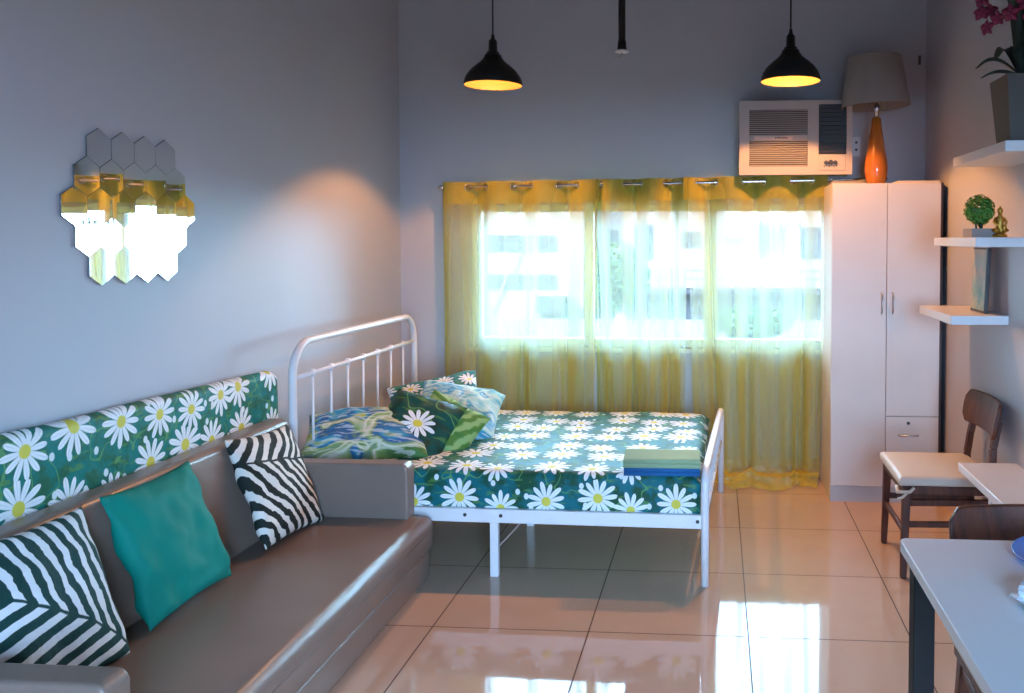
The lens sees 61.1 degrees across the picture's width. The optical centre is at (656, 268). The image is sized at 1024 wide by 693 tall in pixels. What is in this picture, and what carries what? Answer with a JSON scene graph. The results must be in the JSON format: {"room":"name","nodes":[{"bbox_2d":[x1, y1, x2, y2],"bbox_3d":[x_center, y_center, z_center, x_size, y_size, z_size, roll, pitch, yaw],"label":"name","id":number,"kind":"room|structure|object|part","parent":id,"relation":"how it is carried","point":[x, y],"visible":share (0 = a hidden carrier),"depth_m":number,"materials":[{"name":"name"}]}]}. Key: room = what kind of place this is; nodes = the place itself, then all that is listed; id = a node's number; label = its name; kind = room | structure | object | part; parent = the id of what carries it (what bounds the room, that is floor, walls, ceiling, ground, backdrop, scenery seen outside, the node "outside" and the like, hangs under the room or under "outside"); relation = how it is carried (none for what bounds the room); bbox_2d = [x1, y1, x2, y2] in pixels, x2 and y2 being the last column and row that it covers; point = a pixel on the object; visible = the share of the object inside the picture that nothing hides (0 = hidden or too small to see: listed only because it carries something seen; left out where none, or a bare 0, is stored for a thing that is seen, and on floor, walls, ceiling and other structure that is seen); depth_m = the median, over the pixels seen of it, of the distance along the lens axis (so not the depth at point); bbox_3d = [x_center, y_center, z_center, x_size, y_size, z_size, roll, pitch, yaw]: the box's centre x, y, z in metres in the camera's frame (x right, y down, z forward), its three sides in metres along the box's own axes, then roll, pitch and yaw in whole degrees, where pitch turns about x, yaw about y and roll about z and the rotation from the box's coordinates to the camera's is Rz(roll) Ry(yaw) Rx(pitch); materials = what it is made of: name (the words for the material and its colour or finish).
{"room":"studio apartment","nodes":[
{"label":"studio apartment","id":0,"kind":"room"},
{"bbox_2d":[0,0,401,451],"bbox_3d":[-1.969,-0.317,2.059,0.150,3.450,7.150,0,2,4],"label":"wall","id":1,"kind":"structure","parent":0,"point":[280,118],"depth_m":3.42,"materials":[{"name":"paint"}]},
{"bbox_2d":[60,128,194,285],"bbox_3d":[-1.824,-0.209,2.968,0.007,0.519,0.675,0,2,4],"label":"wall mirror","id":2,"kind":"object","parent":1,"relation":"attached to","point":[129,210],"visible":1,"depth_m":2.92,"materials":[{"name":"silver metal"}]},
{"bbox_2d":[328,474,956,692],"bbox_3d":[-0.243,1.471,2.000,3.610,0.120,7.150,0,2,4],"label":"floor","id":3,"kind":"structure","parent":0,"point":[804,593],"depth_m":3.40,"materials":[{"name":"tile"}]},
{"bbox_2d":[0,419,432,692],"bbox_3d":[-1.401,1.032,2.778,0.734,0.703,1.870,0,2,4],"label":"sofa","id":4,"kind":"object","parent":3,"relation":"on","point":[293,615],"visible":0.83,"depth_m":2.82,"materials":[{"name":"brown leather"}]},
{"bbox_2d":[0,506,129,666],"bbox_3d":[-1.613,0.893,2.225,0.214,0.444,0.475,0,2,8],"label":"throw pillow","id":5,"kind":"object","parent":4,"relation":"on","point":[57,607],"visible":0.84,"depth_m":2.22,"materials":[{"name":"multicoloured fabric"}]},
{"bbox_3d":[-1.476,1.122,1.891,0.595,0.465,0.085,0,2,4],"label":"arm","id":6,"kind":"part","parent":4,"relation":"part of"},
{"bbox_2d":[0,371,277,525],"bbox_3d":[-1.806,0.856,2.765,0.072,0.857,2.160,0,2,4],"label":"mattress","id":7,"kind":"object","parent":4,"relation":"on","point":[43,466],"visible":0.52,"depth_m":2.79,"materials":[{"name":"multicoloured fabric"}]},
{"bbox_3d":[-1.689,1.006,2.798,0.158,0.653,1.819,0,2,4],"label":"backrest","id":8,"kind":"part","parent":4,"relation":"part of","materials":[{"name":"leather"}]},
{"bbox_2d":[99,460,231,631],"bbox_3d":[-1.573,0.875,2.750,0.209,0.402,0.439,0,2,8],"label":"throw pillow","id":9,"kind":"object","parent":4,"relation":"on","point":[165,536],"visible":1,"depth_m":2.65,"materials":[{"name":"teal fabric"}]},
{"bbox_2d":[104,516,432,692],"bbox_3d":[-1.353,1.164,2.779,0.635,0.164,1.860,0,2,4],"label":"seat cushion","id":10,"kind":"object","parent":4,"relation":"on","point":[286,609],"depth_m":2.74,"materials":[{"name":"leather"}]},
{"bbox_2d":[224,424,323,548],"bbox_3d":[-1.522,0.857,3.402,0.222,0.436,0.464,0,2,8],"label":"throw pillow","id":11,"kind":"object","parent":4,"relation":"on","point":[270,471],"visible":1,"depth_m":3.30,"materials":[{"name":"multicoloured fabric"}]},
{"bbox_3d":[-1.350,1.060,3.671,0.595,0.465,0.085,0,2,4],"label":"arm","id":12,"kind":"part","parent":4,"relation":"part of"},
{"bbox_2d":[288,314,723,586],"bbox_3d":[-0.612,0.809,4.372,1.891,1.038,1.460,0,2,5],"label":"bed","id":13,"kind":"object","parent":3,"relation":"on","point":[714,457],"visible":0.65,"depth_m":3.72,"materials":[{"name":"white metal"}]},
{"bbox_3d":[-1.537,0.806,4.457,0.034,1.038,1.460,0,2,5],"label":"headboard","id":14,"kind":"part","parent":13,"relation":"part of","materials":[{"name":"white metal"}]},
{"bbox_3d":[-1.537,0.460,4.445,0.020,0.019,1.425,0,2,5],"label":"headboard rail","id":15,"kind":"part","parent":13,"relation":"part of","materials":[{"name":"white metal"}]},
{"bbox_3d":[-0.712,1.226,3.732,0.038,0.250,0.028,0,2,5],"label":"leg","id":16,"kind":"part","parent":13,"relation":"part of","materials":[{"name":"white metal"}]},
{"bbox_2d":[377,410,708,513],"bbox_3d":[-0.631,0.940,4.378,1.760,0.172,1.336,0,2,5],"label":"mattress","id":17,"kind":"object","parent":13,"relation":"on","point":[552,460],"visible":0.65,"depth_m":3.77,"materials":[{"name":"multicoloured fabric"}]},
{"bbox_2d":[301,407,427,458],"bbox_3d":[-1.383,0.795,4.055,0.582,0.243,0.370,0,2,-12],"label":"bed pillow","id":18,"kind":"object","parent":17,"relation":"on","point":[348,432],"visible":0.71,"depth_m":3.94,"materials":[{"name":"multicoloured fabric"}]},
{"bbox_2d":[388,388,467,455],"bbox_3d":[-1.164,0.763,4.117,0.410,0.315,0.283,0,2,13],"label":"bed pillow","id":19,"kind":"object","parent":17,"relation":"on","point":[432,421],"visible":0.65,"depth_m":4.08,"materials":[{"name":"green fabric"}]},
{"bbox_2d":[386,370,476,401],"bbox_3d":[-1.172,0.735,4.538,0.511,0.336,0.280,-1,2,-20],"label":"bed pillow","id":20,"kind":"object","parent":17,"relation":"on","point":[468,378],"visible":0.22,"depth_m":4.57,"materials":[{"name":"multicoloured fabric"}]},
{"bbox_2d":[430,389,490,450],"bbox_3d":[-1.041,0.780,4.181,0.385,0.332,0.242,0,2,10],"label":"bed pillow","id":21,"kind":"object","parent":17,"relation":"on","point":[472,422],"visible":0.38,"depth_m":4.16,"materials":[{"name":"green fabric"}]},
{"bbox_2d":[422,380,505,438],"bbox_3d":[-1.039,0.755,4.432,0.470,0.312,0.330,0,2,-5],"label":"bed pillow","id":22,"kind":"object","parent":17,"relation":"on","point":[487,402],"visible":0.38,"depth_m":4.42,"materials":[{"name":"fabric"}]},
{"bbox_2d":[624,468,699,476],"bbox_3d":[0.024,0.863,3.705,0.327,0.034,0.175,0,2,2],"label":"folded towel","id":23,"kind":"object","parent":17,"relation":"on","point":[627,471],"visible":0.39,"depth_m":3.62,"materials":[{"name":"blue fabric"}]},
{"bbox_2d":[623,449,700,468],"bbox_3d":[0.024,0.827,3.707,0.331,0.039,0.180,0,2,3],"label":"folded towel","id":24,"kind":"object","parent":23,"relation":"on","point":[633,458],"visible":1,"depth_m":3.63,"materials":[{"name":"green fabric"}]},
{"bbox_3d":[-0.690,1.076,3.708,1.795,0.060,0.024,0,2,5],"label":"rail","id":25,"kind":"part","parent":13,"relation":"part of","materials":[{"name":"white metal"}]},
{"bbox_3d":[0.289,1.078,4.299,0.035,0.506,1.402,0,2,7],"label":"footboard","id":26,"kind":"part","parent":13,"relation":"part of","materials":[{"name":"white metal"}]},
{"bbox_3d":[0.289,1.031,4.297,0.020,0.019,1.366,0,2,7],"label":"footboard rail","id":27,"kind":"part","parent":13,"relation":"part of","materials":[{"name":"white metal"}]},
{"bbox_2d":[820,183,943,502],"bbox_3d":[1.296,0.411,4.974,0.608,1.792,0.529,0,2,4],"label":"wardrobe","id":28,"kind":"object","parent":3,"relation":"on","point":[880,357],"visible":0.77,"depth_m":4.74,"materials":[{"name":"laminate"}]},
{"bbox_2d":[828,181,865,184],"bbox_3d":[1.124,-0.502,5.039,0.200,0.030,0.160,0,2,4],"label":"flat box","id":29,"kind":"object","parent":28,"relation":"on","point":[832,182],"visible":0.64,"depth_m":4.96,"materials":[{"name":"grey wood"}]},
{"bbox_3d":[1.128,0.374,4.757,0.300,1.696,0.018,0,2,4],"label":"door","id":30,"kind":"part","parent":28,"relation":"part of","materials":[{"name":"laminate"}]},
{"bbox_2d":[841,51,910,182],"bbox_3d":[1.269,-0.858,4.936,0.392,0.747,0.392,0,2,4],"label":"table lamp","id":31,"kind":"object","parent":28,"relation":"on","point":[875,82],"visible":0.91,"depth_m":4.82,"materials":[{"name":"orange glass"}]},
{"bbox_3d":[1.228,-0.877,4.908,0.012,0.213,0.011,0,2,4],"label":"pull chain","id":32,"kind":"part","parent":31,"relation":"part of","materials":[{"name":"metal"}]},
{"bbox_3d":[1.269,-1.081,4.928,0.392,0.300,0.392,0,2,4],"label":"lamp shade","id":33,"kind":"part","parent":31,"relation":"part of","materials":[{"name":"beige fabric"}]},
{"bbox_3d":[1.275,-1.040,4.929,0.036,0.330,0.036,0,2,4],"label":"stem","id":34,"kind":"part","parent":31,"relation":"part of","materials":[{"name":"metal"}]},
{"bbox_3d":[1.249,0.193,4.720,0.010,0.124,0.031,0,2,4],"label":"handle","id":35,"kind":"part","parent":28,"relation":"part of","materials":[{"name":"metal"}]},
{"bbox_3d":[1.309,0.193,4.715,0.010,0.124,0.031,0,2,4],"label":"handle","id":36,"kind":"part","parent":28,"relation":"part of","materials":[{"name":"metal"}]},
{"bbox_3d":[1.404,0.930,4.735,0.115,0.010,0.028,0,2,4],"label":"handle","id":37,"kind":"part","parent":28,"relation":"part of","materials":[{"name":"metal"}]},
{"bbox_3d":[1.424,1.025,4.759,0.289,0.395,0.018,0,2,4],"label":"drawer","id":38,"kind":"part","parent":28,"relation":"part of","materials":[{"name":"laminate"}]},
{"bbox_3d":[1.424,0.175,4.729,0.289,1.296,0.018,0,2,4],"label":"door","id":39,"kind":"part","parent":28,"relation":"part of","materials":[{"name":"laminate"}]},
{"bbox_2d":[893,181,940,182],"bbox_3d":[1.476,-0.488,4.844,0.240,0.016,0.180,0,2,4],"label":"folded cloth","id":40,"kind":"object","parent":28,"relation":"on","point":[897,181],"visible":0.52,"depth_m":4.75,"materials":[{"name":"fabric"}]},
{"bbox_2d":[880,389,1001,578],"bbox_3d":[1.296,0.964,3.898,0.484,0.764,0.477,0,2,4],"label":"dining chair","id":41,"kind":"object","parent":3,"relation":"on","point":[921,478],"visible":0.73,"depth_m":3.76,"materials":[{"name":"brown wood"}]},
{"bbox_3d":[1.114,1.139,4.131,0.043,0.396,0.041,0,2,4],"label":"leg","id":42,"kind":"part","parent":41,"relation":"part of","materials":[{"name":"brown wood"}]},
{"bbox_3d":[1.085,1.153,3.718,0.043,0.396,0.041,0,2,4],"label":"leg","id":43,"kind":"part","parent":41,"relation":"part of","materials":[{"name":"brown wood"}]},
{"bbox_3d":[1.276,0.912,3.904,0.414,0.054,0.454,0,2,4],"label":"seat","id":44,"kind":"part","parent":41,"relation":"part of","materials":[{"name":"white leather"}]},
{"bbox_3d":[1.288,0.959,3.905,0.405,0.040,0.430,0,2,4],"label":"seat frame","id":45,"kind":"part","parent":41,"relation":"part of","materials":[{"name":"brown wood"}]},
{"bbox_3d":[1.499,0.818,4.059,0.062,0.322,0.061,0,2,4],"label":"post","id":46,"kind":"part","parent":41,"relation":"part of","materials":[{"name":"brown wood"}]},
{"bbox_3d":[1.499,0.660,3.879,0.078,0.156,0.464,0,2,4],"label":"backrest","id":47,"kind":"part","parent":41,"relation":"part of","materials":[{"name":"brown wood"}]},
{"bbox_3d":[1.475,0.830,3.713,0.062,0.322,0.061,0,2,4],"label":"post","id":48,"kind":"part","parent":41,"relation":"part of","materials":[{"name":"brown wood"}]},
{"bbox_2d":[900,538,1023,692],"bbox_3d":[0.956,1.056,1.420,0.823,0.750,1.292,0,2,4],"label":"dining table","id":49,"kind":"object","parent":3,"relation":"on","point":[969,584],"visible":1,"depth_m":1.80,"materials":[{"name":"white laminate"}]},
{"bbox_3d":[0.635,1.048,2.045,0.050,0.722,0.050,0,2,4],"label":"leg","id":50,"kind":"part","parent":49,"relation":"part of","materials":[{"name":"black metal"}]},
{"bbox_2d":[1009,581,1023,605],"bbox_3d":[0.783,0.644,1.673,0.151,0.054,0.163,0,2,4],"label":"wrapper","id":51,"kind":"object","parent":49,"relation":"on","point":[1019,596],"visible":1,"depth_m":1.69,"materials":[{"name":"white plastic"}]},
{"bbox_2d":[1011,536,1023,560],"bbox_3d":[0.958,0.654,1.916,0.294,0.016,0.294,0,2,4],"label":"plate","id":52,"kind":"object","parent":49,"relation":"on","point":[1017,546],"visible":1,"depth_m":1.97,"materials":[{"name":"blue ceramic"}]},
{"bbox_2d":[949,504,1023,692],"bbox_3d":[1.005,1.027,2.078,0.477,0.764,0.484,0,2,4],"label":"dining chair","id":53,"kind":"object","parent":3,"relation":"on","point":[1005,522],"visible":0.26,"depth_m":2.27,"materials":[{"name":"brown wood"}]},
{"bbox_3d":[0.822,1.200,2.295,0.042,0.404,0.087,0,2,4],"label":"leg","id":54,"kind":"part","parent":53,"relation":"part of","materials":[{"name":"brown wood"}]},
{"bbox_3d":[0.997,0.977,2.055,0.454,0.054,0.414,0,2,4],"label":"seat","id":55,"kind":"part","parent":53,"relation":"part of","materials":[{"name":"wood"}]},
{"bbox_3d":[0.998,1.023,2.069,0.430,0.040,0.405,0,2,4],"label":"seat frame","id":56,"kind":"part","parent":53,"relation":"part of","materials":[{"name":"brown wood"}]},
{"bbox_3d":[1.012,0.716,2.270,0.464,0.156,0.078,0,2,4],"label":"backrest","id":57,"kind":"part","parent":53,"relation":"part of","materials":[{"name":"brown wood"}]},
{"bbox_2d":[958,462,1023,503],"bbox_3d":[1.361,1.110,3.022,0.244,0.530,1.200,0,2,4],"label":"side table","id":58,"kind":"object","parent":3,"relation":"on","point":[1001,483],"visible":0.56,"depth_m":3.36,"materials":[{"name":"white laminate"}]},
{"bbox_2d":[398,0,926,458],"bbox_3d":[0.003,-0.435,5.426,3.310,3.450,0.150,0,2,4],"label":"wall","id":59,"kind":"structure","parent":0,"point":[669,108],"depth_m":5.36,"materials":[{"name":"paint"}]},
{"bbox_2d":[468,346,819,354],"bbox_3d":[-0.060,0.517,5.389,2.315,0.030,0.040,0,2,4],"label":"trim","id":60,"kind":"structure","parent":59,"relation":"attached to","point":[470,348],"depth_m":5.38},
{"bbox_2d":[471,204,820,348],"bbox_3d":[-0.056,0.046,5.422,2.275,0.910,0.060,0,2,4],"label":"window","id":61,"kind":"structure","parent":59,"relation":"in","point":[589,209],"depth_m":5.42,"materials":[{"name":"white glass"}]},
{"bbox_3d":[-1.161,0.038,5.500,0.060,0.810,0.060,0,2,4],"label":"frame","id":62,"kind":"part","parent":61,"relation":"part of","materials":[{"name":"white metal"}]},
{"bbox_3d":[-0.056,-0.386,5.407,2.275,0.045,0.060,0,2,4],"label":"frame","id":63,"kind":"part","parent":61,"relation":"part of","materials":[{"name":"metal"}]},
{"bbox_3d":[-0.056,0.473,5.437,2.275,0.055,0.060,0,2,4],"label":"frame","id":64,"kind":"part","parent":61,"relation":"part of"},
{"bbox_2d":[438,178,886,190],"bbox_3d":[0.015,-0.520,5.271,2.755,0.069,0.153,0,2,4],"label":"curtain rod","id":65,"kind":"object","parent":59,"relation":"attached to","point":[440,187],"visible":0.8,"depth_m":5.20,"materials":[{"name":"silver metal"}]},
{"bbox_2d":[443,179,598,410],"bbox_3d":[-0.842,0.357,5.309,0.981,1.817,0.115,0,2,4],"label":"curtain","id":66,"kind":"object","parent":65,"relation":"hanging from","point":[587,190],"visible":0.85,"depth_m":5.29,"materials":[{"name":"yellow fabric"}]},
{"bbox_2d":[592,177,689,412],"bbox_3d":[-0.104,0.354,5.256,0.612,1.825,0.116,0,2,4],"label":"curtain","id":67,"kind":"object","parent":65,"relation":"hanging from","point":[651,188],"visible":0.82,"depth_m":5.25,"materials":[{"name":"yellow fabric"}]},
{"bbox_2d":[683,175,827,489],"bbox_3d":[0.590,0.363,5.106,0.870,1.858,0.339,0,2,4],"label":"curtain","id":68,"kind":"object","parent":65,"relation":"hanging from","point":[775,186],"visible":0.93,"depth_m":5.20,"materials":[{"name":"yellow fabric"}]},
{"bbox_2d":[717,457,819,473],"bbox_3d":[-0.003,1.242,5.404,3.310,0.100,0.012,0,2,4],"label":"baseboard","id":69,"kind":"structure","parent":59,"relation":"attached to","point":[769,465],"depth_m":5.35,"materials":[{"name":"tile"}]},
{"bbox_2d":[739,100,852,176],"bbox_3d":[0.829,-0.780,5.148,0.663,0.438,0.264,0,2,4],"label":"air conditioner","id":70,"kind":"object","parent":59,"relation":"attached to","point":[783,137],"visible":0.97,"depth_m":5.04,"materials":[{"name":"plastic"}]},
{"bbox_3d":[0.698,-0.777,5.050,0.416,0.438,0.022,0,2,4],"label":"panel","id":71,"kind":"part","parent":70,"relation":"part of","materials":[{"name":"plastic"}]},
{"bbox_2d":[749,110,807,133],"bbox_3d":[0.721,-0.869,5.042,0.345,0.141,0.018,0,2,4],"label":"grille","id":72,"kind":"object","parent":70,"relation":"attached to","point":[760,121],"depth_m":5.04,"materials":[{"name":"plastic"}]},
{"bbox_2d":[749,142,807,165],"bbox_3d":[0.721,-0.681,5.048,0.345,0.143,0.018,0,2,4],"label":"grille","id":73,"kind":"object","parent":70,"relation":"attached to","point":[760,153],"depth_m":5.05,"materials":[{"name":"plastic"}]},
{"bbox_2d":[749,110,807,166],"bbox_3d":[0.722,-0.774,5.058,0.345,0.335,0.004,0,2,4],"label":"grille","id":74,"kind":"object","parent":70,"relation":"attached to","point":[765,126],"depth_m":5.05,"materials":[{"name":"beige plastic"}]},
{"bbox_3d":[0.830,-0.781,5.165,0.655,0.430,0.230,0,2,4],"label":"casing","id":75,"kind":"part","parent":70,"relation":"part of","materials":[{"name":"plastic"}]},
{"bbox_3d":[1.029,-0.776,5.027,0.246,0.438,0.022,0,2,4],"label":"panel","id":76,"kind":"part","parent":70,"relation":"part of","materials":[{"name":"plastic"}]},
{"bbox_2d":[819,105,845,153],"bbox_3d":[1.038,-0.824,5.033,0.162,0.295,0.004,0,2,4],"label":"vent","id":77,"kind":"object","parent":70,"relation":"attached to","point":[832,120],"depth_m":5.03,"materials":[{"name":"black plastic"}]},
{"bbox_3d":[1.036,-0.623,5.020,0.156,0.084,0.004,0,2,4],"label":"control panel","id":78,"kind":"part","parent":70,"relation":"part of","materials":[{"name":"plastic"}]},
{"bbox_2d":[819,104,846,152],"bbox_3d":[1.037,-0.830,5.021,0.162,0.288,0.014,0,2,4],"label":"vent grille","id":79,"kind":"object","parent":70,"relation":"attached to","point":[832,120],"depth_m":5.03,"materials":[{"name":"black plastic"}]},
{"bbox_2d":[852,137,859,155],"bbox_3d":[1.219,-0.754,5.248,0.070,0.120,0.013,0,2,4],"label":"wall outlet","id":80,"kind":"object","parent":59,"relation":"attached to","point":[855,140],"visible":0.66,"depth_m":5.24,"materials":[{"name":"white plastic"}]},
{"bbox_2d":[597,211,820,319],"bbox_3d":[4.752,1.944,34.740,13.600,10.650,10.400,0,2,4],"label":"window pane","id":81,"kind":"structure","parent":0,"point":[691,302],"depth_m":30.88,"materials":[{"name":"clear glass"}]},
{"bbox_2d":[925,0,1023,499],"bbox_3d":[1.482,-0.308,1.815,0.150,3.450,7.150,0,2,4],"label":"wall","id":82,"kind":"structure","parent":0,"point":[989,359],"depth_m":4.29,"materials":[{"name":"paint"}]},
{"bbox_2d":[945,506,958,513],"bbox_3d":[1.401,1.365,1.874,0.012,0.100,6.838,0,2,4],"label":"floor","id":83,"kind":"structure","parent":82,"relation":"attached to","point":[951,509],"depth_m":4.58,"materials":[{"name":"tile"}]},
{"bbox_2d":[919,305,1008,324],"bbox_3d":[1.437,0.217,4.021,0.248,0.040,0.585,0,2,4],"label":"wall shelf","id":84,"kind":"object","parent":82,"relation":"attached to","point":[952,315],"visible":0.98,"depth_m":3.80,"materials":[{"name":"white laminate"}]},
{"bbox_2d":[970,247,991,313],"bbox_3d":[1.496,0.051,3.929,0.031,0.298,0.210,0,2,4],"label":"framed picture","id":85,"kind":"object","parent":84,"relation":"on","point":[980,289],"visible":1,"depth_m":3.89},
{"bbox_2d":[971,249,986,310],"bbox_3d":[1.487,0.050,3.929,0.002,0.277,0.194,2,2,4],"label":"print","id":86,"kind":"object","parent":85,"relation":"attached to","point":[979,256],"depth_m":3.92},
{"bbox_2d":[934,237,1023,246],"bbox_3d":[1.415,-0.116,3.700,0.248,0.039,0.655,0,2,4],"label":"wall shelf","id":87,"kind":"object","parent":82,"relation":"attached to","point":[957,241],"visible":1,"depth_m":3.38,"materials":[{"name":"white laminate"}]},
{"bbox_2d":[963,194,994,236],"bbox_3d":[1.373,-0.226,3.621,0.131,0.184,0.131,0,2,4],"label":"potted plant","id":88,"kind":"object","parent":87,"relation":"on","point":[980,217],"visible":1,"depth_m":3.59,"materials":[{"name":"green plant"}]},
{"bbox_3d":[1.373,-0.152,3.624,0.097,0.037,0.130,0,2,4],"label":"pot","id":89,"kind":"part","parent":88,"relation":"part of","materials":[{"name":"grey ceramic"}]},
{"bbox_2d":[992,206,1008,236],"bbox_3d":[1.432,-0.196,3.548,0.069,0.130,0.060,0,2,4],"label":"figurine","id":90,"kind":"object","parent":87,"relation":"on","point":[1000,229],"visible":0.99,"depth_m":3.54,"materials":[{"name":"gold metal"}]},
{"bbox_2d":[953,140,1023,166],"bbox_3d":[1.393,-0.451,3.367,0.248,0.039,0.670,0,2,4],"label":"wall shelf","id":91,"kind":"object","parent":82,"relation":"attached to","point":[1007,153],"visible":1,"depth_m":3.32,"materials":[{"name":"white laminate"}]},
{"bbox_2d":[973,0,1023,142],"bbox_3d":[1.371,-0.796,3.176,0.291,0.661,0.305,-2,3,-41],"label":"potted orchid","id":92,"kind":"object","parent":91,"relation":"on","point":[1007,92],"visible":1,"depth_m":3.14,"materials":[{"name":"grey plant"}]},
{"bbox_3d":[1.379,-0.588,3.177,0.203,0.246,0.203,0,2,4],"label":"planter","id":93,"kind":"part","parent":92,"relation":"part of","materials":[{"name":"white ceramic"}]},
{"bbox_3d":[-0.244,-2.097,1.875,3.610,0.120,7.150,0,2,4],"label":"ceiling","id":94,"kind":"structure","parent":0,"visible":0},
{"bbox_2d":[464,0,522,89],"bbox_3d":[-0.875,-1.554,4.521,0.310,1.150,0.310,0,2,4],"label":"pendant lamp","id":95,"kind":"object","parent":94,"relation":"hanging from","point":[492,72],"visible":1,"depth_m":4.48,"materials":[{"name":"black metal"}]},
{"bbox_2d":[486,34,498,53],"bbox_3d":[-0.875,-1.189,4.534,0.068,0.120,0.068,0,2,4],"label":"socket","id":96,"kind":"object","parent":95,"relation":"attached to","point":[492,49],"depth_m":4.51,"materials":[{"name":"black plastic"}]},
{"bbox_3d":[-0.875,-1.674,4.517,0.008,0.870,0.008,0,2,4],"label":"cord","id":97,"kind":"part","parent":95,"relation":"part of","materials":[{"name":"black metal"}]},
{"bbox_3d":[-0.875,-1.062,4.539,0.310,0.165,0.310,0,2,4],"label":"lamp shade","id":98,"kind":"part","parent":95,"relation":"part of","materials":[{"name":"black metal"}]},
{"bbox_2d":[615,0,628,58],"bbox_3d":[-0.185,-1.619,4.471,0.072,1.017,0.072,0,2,4],"label":"sprinkler","id":99,"kind":"object","parent":94,"relation":"attached to","point":[621,49],"visible":1,"depth_m":4.47,"materials":[{"name":"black metal"}]},
{"bbox_2d":[761,0,820,86],"bbox_3d":[0.696,-1.550,4.411,0.310,1.150,0.310,0,2,4],"label":"pendant lamp","id":100,"kind":"object","parent":94,"relation":"hanging from","point":[790,69],"visible":1,"depth_m":4.37,"materials":[{"name":"black metal"}]},
{"bbox_2d":[784,29,796,48],"bbox_3d":[0.696,-1.185,4.423,0.068,0.120,0.068,0,2,4],"label":"socket","id":101,"kind":"object","parent":100,"relation":"attached to","point":[790,38],"depth_m":4.40,"materials":[{"name":"black plastic"}]},
{"bbox_3d":[0.696,-1.058,4.428,0.310,0.165,0.310,0,2,4],"label":"lamp shade","id":102,"kind":"part","parent":100,"relation":"part of","materials":[{"name":"black metal"}]},
{"bbox_3d":[0.696,-1.670,4.407,0.008,0.870,0.008,0,2,4],"label":"cord","id":103,"kind":"part","parent":100,"relation":"part of","materials":[{"name":"black metal"}]},
{"label":"outside","id":104,"kind":"structure","parent":0,"visible":0},
{"bbox_3d":[0.000,8.575,0.299,300.000,0.200,300.000,0,2,4],"label":"trim","id":105,"kind":"structure","parent":104,"visible":0},
{"bbox_2d":[494,212,596,318],"bbox_3d":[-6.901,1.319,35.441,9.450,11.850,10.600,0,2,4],"label":"window pane","id":106,"kind":"structure","parent":105,"relation":"on","point":[508,226],"depth_m":30.37,"materials":[{"name":"clear glass"}]},
{"bbox_2d":[596,239,651,337],"bbox_3d":[-0.817,3.611,18.131,1.432,8.487,1.215,0,2,4],"label":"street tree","id":107,"kind":"object","parent":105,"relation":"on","point":[616,261],"visible":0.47,"depth_m":17.84,"materials":[{"name":"green leaves"},{"name":"bark"}]},
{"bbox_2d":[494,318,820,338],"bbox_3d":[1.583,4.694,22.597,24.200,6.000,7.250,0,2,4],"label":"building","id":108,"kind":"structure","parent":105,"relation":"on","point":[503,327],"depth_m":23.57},
{"bbox_2d":[728,303,781,338],"bbox_3d":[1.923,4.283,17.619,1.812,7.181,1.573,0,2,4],"label":"building","id":109,"kind":"structure","parent":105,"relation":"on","point":[774,317],"depth_m":17.08,"materials":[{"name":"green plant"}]}
]}

